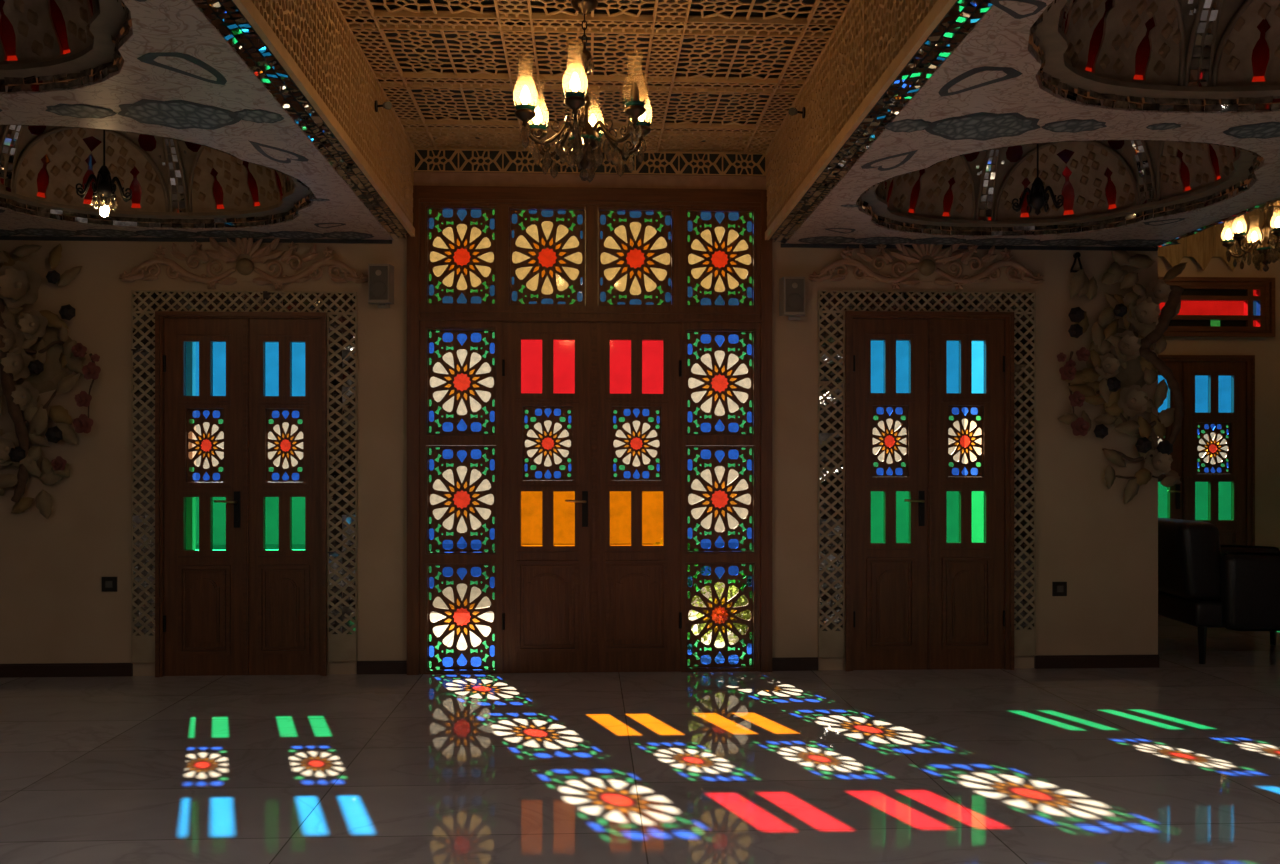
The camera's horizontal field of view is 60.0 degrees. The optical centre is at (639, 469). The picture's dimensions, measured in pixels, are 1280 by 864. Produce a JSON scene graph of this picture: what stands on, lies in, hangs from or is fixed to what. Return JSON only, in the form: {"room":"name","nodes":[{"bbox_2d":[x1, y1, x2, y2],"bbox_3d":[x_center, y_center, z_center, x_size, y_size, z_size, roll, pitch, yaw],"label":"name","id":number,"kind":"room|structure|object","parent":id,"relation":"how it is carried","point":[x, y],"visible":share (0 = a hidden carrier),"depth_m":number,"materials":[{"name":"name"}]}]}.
{"room":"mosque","nodes":[
{"label":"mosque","id":0,"kind":"room"},
{"bbox_2d":[186,342,195,478],"bbox_3d":[-2.877,0.100,6.973,0.145,2.300,0.060,0,0,-3],"label":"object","id":1,"kind":"structure","parent":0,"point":[190,346],"depth_m":6.95,"materials":[{"name":"blue glass"}]},
{"bbox_2d":[0,0,393,243],"bbox_3d":[-3.182,-1.414,1.788,3.810,0.052,9.870,0,0,-3],"label":"ceiling","id":2,"kind":"structure","parent":0,"point":[178,77],"depth_m":4.43,"materials":[{"name":"paint"}]},
{"bbox_2d":[0,0,131,92],"bbox_3d":[-2.512,-1.862,3.186,2.110,0.900,2.126,0,0,-3],"label":"dome","id":3,"kind":"object","parent":2,"relation":"on","point":[45,44],"visible":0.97,"depth_m":4.02,"materials":[{"name":"paint"}]},
{"bbox_2d":[0,125,313,227],"bbox_3d":[-2.621,-1.862,5.503,2.110,0.900,2.126,0,0,-3],"label":"dome","id":4,"kind":"object","parent":2,"relation":"attached to","point":[176,183],"visible":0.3,"depth_m":6.27,"materials":[{"name":"paint"}]},
{"bbox_2d":[76,130,131,216],"bbox_3d":[-2.672,-1.742,5.531,0.252,0.965,0.252,0,0,20],"label":"dome pendant","id":5,"kind":"object","parent":4,"relation":"hanging from","point":[104,187],"visible":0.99,"depth_m":5.51,"materials":[{"name":"black metal"}]},
{"bbox_2d":[0,139,1157,675],"bbox_3d":[-1.021,-0.850,6.930,8.610,4.200,0.200,0,0,-3],"label":"wall","id":6,"kind":"structure","parent":0,"point":[54,608],"depth_m":6.81,"materials":[{"name":"paint"}]},
{"bbox_2d":[0,243,100,518],"bbox_3d":[-3.663,-0.533,6.613,0.900,1.655,0.185,0,0,-3],"label":"relief","id":7,"kind":"object","parent":6,"relation":"attached to","point":[37,357],"visible":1,"depth_m":6.62,"materials":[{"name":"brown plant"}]},
{"bbox_2d":[0,663,132,677],"bbox_3d":[-4.197,1.210,6.672,2.240,0.080,0.018,0,0,-3],"label":"baseboard","id":8,"kind":"structure","parent":6,"relation":"attached to","point":[36,669],"depth_m":6.70,"materials":[{"name":"brown wood"}]},
{"bbox_2d":[102,577,116,591],"bbox_3d":[-3.215,0.692,6.719,0.090,0.090,0.016,0,0,-3],"label":"electrical outlet","id":9,"kind":"object","parent":6,"relation":"attached to","point":[109,584],"visible":1,"depth_m":6.72,"materials":[{"name":"plastic"}]},
{"bbox_2d":[163,318,244,675],"bbox_3d":[-2.647,0.163,6.726,0.485,2.172,0.108,0,0,-3],"label":"door","id":10,"kind":"structure","parent":6,"relation":"in","point":[203,617],"depth_m":6.74,"materials":[{"name":"brown wood"}]},
{"bbox_2d":[155,311,326,676],"bbox_3d":[-2.417,0.146,6.765,1.019,2.207,0.114,0,0,-3],"label":"door frame","id":11,"kind":"structure","parent":6,"relation":"attached to","point":[160,316],"depth_m":6.71,"materials":[{"name":"brown wood"}]},
{"bbox_2d":[119,237,367,289],"bbox_3d":[-2.403,-1.272,6.732,1.499,0.350,0.065,0,0,-3],"label":"crest","id":12,"kind":"object","parent":6,"relation":"attached to","point":[209,274],"visible":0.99,"depth_m":6.73,"materials":[{"name":"beige wood"}]},
{"bbox_2d":[131,290,356,662],"bbox_3d":[-2.405,0.041,6.754,1.348,2.258,0.042,0,0,-3],"label":"surround","id":13,"kind":"object","parent":6,"relation":"attached to","point":[340,308],"visible":1,"depth_m":6.76,"materials":[{"name":"mirror"}]},
{"bbox_2d":[243,318,319,674],"bbox_3d":[-2.167,0.163,6.769,0.489,2.172,0.067,0,0,-3],"label":"door","id":14,"kind":"structure","parent":6,"relation":"in","point":[281,517],"depth_m":6.76,"materials":[{"name":"brown wood"}]},
{"bbox_2d":[368,264,393,307],"bbox_3d":[-1.577,-1.116,6.735,0.155,0.252,0.136,0,0,-3],"label":"wall speaker","id":15,"kind":"object","parent":6,"relation":"attached to","point":[380,276],"visible":1,"depth_m":6.67,"materials":[{"name":"plastic"}]},
{"bbox_2d":[369,266,387,299],"bbox_3d":[-1.574,-1.127,6.676,0.108,0.202,0.006,0,0,-3],"label":"grille","id":16,"kind":"object","parent":15,"relation":"attached to","point":[378,275],"depth_m":6.67,"materials":[{"name":"fabric"}]},
{"bbox_2d":[357,661,406,674],"bbox_3d":[-1.579,1.210,6.795,0.306,0.080,0.018,0,0,-3],"label":"baseboard","id":17,"kind":"structure","parent":6,"relation":"attached to","point":[363,667],"depth_m":6.79,"materials":[{"name":"brown wood"}]},
{"bbox_2d":[407,185,771,674],"bbox_3d":[-0.304,-0.242,6.860,2.244,2.985,0.097,0,0,-3],"label":"door frame","id":18,"kind":"structure","parent":6,"relation":"in","point":[461,616],"depth_m":6.83,"materials":[{"name":"brown wood"}]},
{"bbox_2d":[426,445,495,553],"bbox_3d":[-1.099,0.181,6.828,0.427,0.665,0.052,0,0,-3],"label":"window","id":19,"kind":"structure","parent":18,"relation":"attached to","point":[461,499],"depth_m":6.84,"materials":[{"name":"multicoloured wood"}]},
{"bbox_2d":[426,328,495,434],"bbox_3d":[-1.099,-0.542,6.828,0.427,0.658,0.052,0,0,-3],"label":"window","id":20,"kind":"structure","parent":18,"relation":"attached to","point":[461,382],"depth_m":6.84,"materials":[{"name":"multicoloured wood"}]},
{"bbox_2d":[426,206,495,304],"bbox_3d":[-1.099,-1.315,6.828,0.427,0.604,0.052,0,0,-3],"label":"window","id":21,"kind":"structure","parent":18,"relation":"attached to","point":[461,256],"depth_m":6.84,"materials":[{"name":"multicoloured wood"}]},
{"bbox_2d":[502,322,591,672],"bbox_3d":[-0.571,0.171,6.824,0.555,2.156,0.108,0,0,-3],"label":"door","id":22,"kind":"structure","parent":18,"relation":"attached to","point":[547,367],"depth_m":6.83,"materials":[{"name":"brown wood"}]},
{"bbox_2d":[509,207,584,305],"bbox_3d":[-0.574,-1.315,6.853,0.470,0.604,0.052,0,0,-3],"label":"window","id":23,"kind":"structure","parent":18,"relation":"attached to","point":[547,257],"depth_m":6.87,"materials":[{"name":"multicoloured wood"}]},
{"bbox_2d":[598,208,672,305],"bbox_3d":[-0.027,-1.315,6.878,0.464,0.604,0.052,0,0,-3],"label":"window","id":24,"kind":"structure","parent":18,"relation":"attached to","point":[635,258],"depth_m":6.89,"materials":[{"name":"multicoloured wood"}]},
{"bbox_2d":[592,323,681,671],"bbox_3d":[-0.020,0.171,6.870,0.559,2.156,0.067,0,0,-3],"label":"door","id":25,"kind":"structure","parent":18,"relation":"attached to","point":[637,367],"depth_m":6.86,"materials":[{"name":"brown wood"}]},
{"bbox_2d":[686,563,754,669],"bbox_3d":[0.498,0.906,6.903,0.430,0.662,0.052,0,0,-3],"label":"window","id":26,"kind":"structure","parent":18,"relation":"attached to","point":[719,614],"depth_m":6.92,"materials":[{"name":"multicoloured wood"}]},
{"bbox_2d":[686,446,754,552],"bbox_3d":[0.498,0.181,6.903,0.430,0.665,0.052,0,0,-3],"label":"window","id":27,"kind":"structure","parent":18,"relation":"attached to","point":[719,498],"depth_m":6.92,"materials":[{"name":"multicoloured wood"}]},
{"bbox_2d":[686,329,754,435],"bbox_3d":[0.498,-0.542,6.903,0.430,0.658,0.052,0,0,-3],"label":"window","id":28,"kind":"structure","parent":18,"relation":"attached to","point":[719,383],"depth_m":6.92,"materials":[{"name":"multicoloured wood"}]},
{"bbox_2d":[686,209,754,306],"bbox_3d":[0.498,-1.315,6.903,0.430,0.604,0.052,0,0,-3],"label":"window","id":29,"kind":"structure","parent":18,"relation":"attached to","point":[719,259],"depth_m":6.92,"materials":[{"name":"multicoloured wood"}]},
{"bbox_2d":[414,148,765,175],"bbox_3d":[-0.301,-1.898,6.849,2.170,0.144,0.028,0,0,-3],"label":"frieze","id":30,"kind":"object","parent":6,"relation":"attached to","point":[425,159],"visible":0.94,"depth_m":6.85,"materials":[{"name":"brown wood"}]},
{"bbox_2d":[414,172,765,189],"bbox_3d":[-0.301,-1.780,6.848,2.170,0.089,0.030,0,0,-3],"label":"lintel","id":31,"kind":"object","parent":6,"relation":"attached to","point":[420,178],"visible":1,"depth_m":6.84,"materials":[{"name":"paint"}]},
{"bbox_2d":[779,277,804,319],"bbox_3d":[0.945,-1.059,6.854,0.160,0.252,0.136,0,0,-3],"label":"wall speaker","id":32,"kind":"object","parent":6,"relation":"attached to","point":[791,289],"visible":1,"depth_m":6.79,"materials":[{"name":"plastic"}]},
{"bbox_2d":[786,279,803,311],"bbox_3d":[0.948,-1.070,6.794,0.112,0.202,0.006,0,0,-3],"label":"grille","id":33,"kind":"object","parent":32,"relation":"attached to","point":[794,287],"depth_m":6.79,"materials":[{"name":"fabric"}]},
{"bbox_2d":[772,657,817,670],"bbox_3d":[0.965,1.210,6.914,0.292,0.080,0.018,0,0,-3],"label":"baseboard","id":34,"kind":"structure","parent":6,"relation":"attached to","point":[788,663],"depth_m":6.91,"materials":[{"name":"brown wood"}]},
{"bbox_2d":[853,319,927,669],"bbox_3d":[1.565,0.152,6.924,0.482,2.194,0.108,0,0,-3],"label":"door","id":35,"kind":"structure","parent":6,"relation":"in","point":[890,510],"depth_m":6.93,"materials":[{"name":"brown wood"}]},
{"bbox_2d":[808,244,1044,289],"bbox_3d":[1.797,-1.304,6.929,1.499,0.350,0.065,0,0,-3],"label":"crest","id":36,"kind":"object","parent":6,"relation":"attached to","point":[956,273],"visible":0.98,"depth_m":6.93,"materials":[{"name":"brown wood"}]},
{"bbox_2d":[818,290,1035,657],"bbox_3d":[1.800,0.025,6.949,1.378,2.290,0.039,0,0,-3],"label":"surround","id":37,"kind":"object","parent":6,"relation":"attached to","point":[832,304],"visible":1,"depth_m":6.93,"materials":[{"name":"mirror"}]},
{"bbox_2d":[845,311,1013,670],"bbox_3d":[1.806,0.132,6.963,1.064,2.237,0.114,0,0,-3],"label":"door frame","id":38,"kind":"structure","parent":6,"relation":"attached to","point":[1008,317],"depth_m":6.92,"materials":[{"name":"brown wood"}]},
{"bbox_2d":[928,319,1004,668],"bbox_3d":[2.047,0.152,6.967,0.492,2.194,0.067,0,0,-3],"label":"door","id":39,"kind":"structure","parent":6,"relation":"in","point":[966,612],"depth_m":6.96,"materials":[{"name":"brown wood"}]},
{"bbox_2d":[1052,582,1066,595],"bbox_3d":[2.647,0.750,6.994,0.090,0.090,0.016,0,0,-3],"label":"light switch","id":40,"kind":"object","parent":6,"relation":"attached to","point":[1058,588],"visible":1,"depth_m":6.99,"materials":[{"name":"plastic"}]},
{"bbox_2d":[1070,252,1082,272],"bbox_3d":[2.754,-1.309,6.990,0.083,0.125,0.032,0,0,-3],"label":"wall hook","id":41,"kind":"object","parent":6,"relation":"attached to","point":[1076,255],"visible":0.94,"depth_m":6.98,"materials":[{"name":"black metal"}]},
{"bbox_2d":[1034,655,1158,668],"bbox_3d":[2.886,1.210,7.004,0.798,0.080,0.018,0,0,-3],"label":"baseboard","id":42,"kind":"structure","parent":6,"relation":"attached to","point":[1040,661],"depth_m":7.00,"materials":[{"name":"brown wood"}]},
{"bbox_2d":[1057,250,1186,503],"bbox_3d":[3.018,-0.582,6.926,0.859,1.595,0.185,0,0,-3],"label":"relief","id":43,"kind":"object","parent":6,"relation":"attached to","point":[1119,361],"visible":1,"depth_m":6.93,"materials":[{"name":"brown stone"}]},
{"bbox_2d":[335,0,849,152],"bbox_3d":[-0.071,-2.017,1.934,2.170,0.106,9.870,0,0,-3],"label":"ceiling","id":44,"kind":"structure","parent":0,"point":[715,75],"depth_m":5.44,"materials":[{"name":"brown wood"}]},
{"bbox_2d":[193,0,414,238],"bbox_3d":[-1.211,-1.739,1.880,0.137,0.661,9.870,0,0,-3],"label":"beam","id":45,"kind":"structure","parent":44,"relation":"attached to","point":[306,53],"depth_m":4.67,"materials":[{"name":"brown wood"}]},
{"bbox_2d":[374,100,391,111],"bbox_3d":[-1.282,-1.825,5.556,0.090,0.057,0.090,0,0,-3],"label":"spotlight","id":46,"kind":"object","parent":45,"relation":"attached to","point":[387,105],"visible":1,"depth_m":5.54,"materials":[{"name":"black metal"}]},
{"bbox_2d":[513,0,651,182],"bbox_3d":[-0.233,-1.591,4.654,0.582,0.759,0.615,0,0,-3],"label":"chandelier","id":47,"kind":"object","parent":44,"relation":"hanging from","point":[584,137],"visible":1,"depth_m":4.61,"materials":[{"name":"brown metal"}]},
{"bbox_2d":[765,0,992,242],"bbox_3d":[1.070,-1.740,1.987,0.137,0.661,9.870,0,0,-3],"label":"beam","id":48,"kind":"structure","parent":44,"relation":"attached to","point":[878,54],"depth_m":4.69,"materials":[{"name":"brown wood"}]},
{"bbox_2d":[788,107,805,117],"bbox_3d":[0.796,-1.825,5.654,0.090,0.057,0.090,0,0,-3],"label":"spotlight","id":49,"kind":"object","parent":48,"relation":"attached to","point":[792,111],"visible":1,"depth_m":5.63,"materials":[{"name":"black metal"}]},
{"bbox_2d":[0,612,1279,863],"bbox_3d":[0.945,1.310,3.323,12.600,0.120,12.950,0,0,-3],"label":"floor","id":50,"kind":"structure","parent":0,"point":[1177,761],"depth_m":4.71,"materials":[{"name":"tile"}]},
{"bbox_2d":[653,537,730,649],"bbox_3d":[0.249,0.843,7.562,0.740,0.900,0.748,0,0,-3],"label":"shrub","id":51,"kind":"object","parent":50,"relation":"on","point":[719,590],"visible":0.05,"depth_m":7.48,"materials":[{"name":"green plant"}]},
{"bbox_2d":[711,579,751,636],"bbox_3d":[0.806,1.030,8.396,0.599,0.529,0.627,0,0,-30],"label":"shrub","id":52,"kind":"object","parent":50,"relation":"on","point":[733,590],"visible":0.16,"depth_m":8.28,"materials":[{"name":"green plant"}]},
{"bbox_2d":[1158,518,1279,663],"bbox_3d":[4.058,0.795,7.550,1.065,0.910,0.990,0,0,3],"label":"armchair","id":53,"kind":"object","parent":50,"relation":"on","point":[1203,583],"visible":0.92,"depth_m":7.17,"materials":[{"name":"black leather"}]},
{"bbox_2d":[965,341,983,474],"bbox_3d":[3.109,-0.850,8.640,0.200,4.200,2.830,0,0,-3],"label":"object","id":54,"kind":"structure","parent":0,"point":[977,346],"depth_m":9.75,"materials":[{"name":"glass"}]},
{"bbox_2d":[781,0,1279,250],"bbox_3d":[2.352,-1.414,2.047,2.490,0.052,9.870,0,0,-3],"label":"ceiling","id":55,"kind":"structure","parent":0,"point":[988,93],"depth_m":4.63,"materials":[{"name":"paint"}]},
{"bbox_2d":[857,140,1262,235],"bbox_3d":[2.100,-1.862,5.715,2.110,0.900,2.126,0,0,-3],"label":"dome","id":56,"kind":"object","parent":55,"relation":"attached to","point":[1102,184],"visible":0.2,"depth_m":6.44,"materials":[{"name":"paint"}]},
{"bbox_2d":[1012,144,1063,214],"bbox_3d":[2.063,-1.772,5.753,0.252,0.905,0.252,0,0,20],"label":"chandelier","id":57,"kind":"object","parent":56,"relation":"hanging from","point":[1037,198],"visible":0.99,"depth_m":5.73,"materials":[{"name":"black metal"}]},
{"bbox_2d":[1029,0,1279,111],"bbox_3d":[2.208,-1.862,3.407,2.110,0.900,2.126,0,0,-3],"label":"dome","id":58,"kind":"object","parent":55,"relation":"on","point":[1160,55],"visible":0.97,"depth_m":4.25,"materials":[{"name":"paint"}]},
{"bbox_2d":[1151,198,1279,247],"bbox_3d":[3.479,-2.174,2.100,0.053,1.552,9.870,0,0,-3],"label":"beam","id":59,"kind":"structure","parent":55,"relation":"attached to","point":[1277,199],"depth_m":6.29,"materials":[{"name":"paint"}]},
{"bbox_2d":[1158,256,1279,548],"bbox_3d":[4.940,-0.850,10.042,3.590,4.200,0.200,0,0,-3],"label":"wall","id":60,"kind":"structure","parent":0,"point":[1266,350],"depth_m":9.97,"materials":[{"name":"paint"}]},
{"bbox_2d":[1158,361,1182,518],"bbox_3d":[4.566,0.138,9.908,0.587,2.223,0.108,0,0,-3],"label":"door","id":61,"kind":"structure","parent":60,"relation":"in","point":[1169,498],"depth_m":9.93,"materials":[{"name":"brown wood"}]},
{"bbox_2d":[1158,355,1254,545],"bbox_3d":[4.854,0.112,9.949,1.294,2.277,0.114,0,0,-3],"label":"door frame","id":62,"kind":"structure","parent":60,"relation":"attached to","point":[1249,359],"depth_m":9.93,"materials":[{"name":"brown wood"}]},
{"bbox_2d":[1182,361,1245,545],"bbox_3d":[5.149,0.138,9.956,0.591,2.223,0.067,0,0,-3],"label":"door","id":63,"kind":"structure","parent":60,"relation":"in","point":[1214,497],"depth_m":9.95,"materials":[{"name":"brown wood"}]},
{"bbox_2d":[1158,277,1274,336],"bbox_3d":[4.880,-1.455,9.925,1.600,0.530,0.090,0,0,-3],"label":"window","id":64,"kind":"structure","parent":60,"relation":"in","point":[1210,306],"depth_m":9.93,"materials":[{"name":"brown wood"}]},
{"bbox_2d":[1158,201,1279,270],"bbox_3d":[4.752,-2.090,9.883,2.980,0.640,0.099,0,0,-3],"label":"valance","id":65,"kind":"object","parent":60,"relation":"attached to","point":[1206,244],"visible":0.21,"depth_m":9.87,"materials":[{"name":"fabric"}]},
{"bbox_3d":[5.237,-2.565,3.599,3.600,0.030,12.700,0,0,-3],"label":"ceiling","id":66,"kind":"structure","parent":0,"visible":0},
{"bbox_2d":[1221,204,1279,271],"bbox_3d":[4.788,-2.033,8.484,0.600,1.034,0.602,0,0,-3],"label":"chandelier","id":67,"kind":"object","parent":66,"relation":"hanging from","point":[1265,248],"visible":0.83,"depth_m":8.46,"materials":[{"name":"brown metal"}]},
{"label":"outside","id":68,"kind":"structure","parent":0,"visible":0},
{"bbox_2d":[431,543,743,612],"bbox_3d":[-1.102,1.350,23.509,60.000,0.120,32.930,0,0,-3],"label":"ground","id":69,"kind":"structure","parent":68,"point":[438,602],"depth_m":11.49,"materials":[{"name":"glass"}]},
{"bbox_2d":[196,209,1255,543],"bbox_3d":[2.076,-1.930,19.769,38.000,6.440,0.500,0,0,-3],"label":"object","id":70,"kind":"structure","parent":69,"relation":"on","point":[620,525],"depth_m":19.44,"materials":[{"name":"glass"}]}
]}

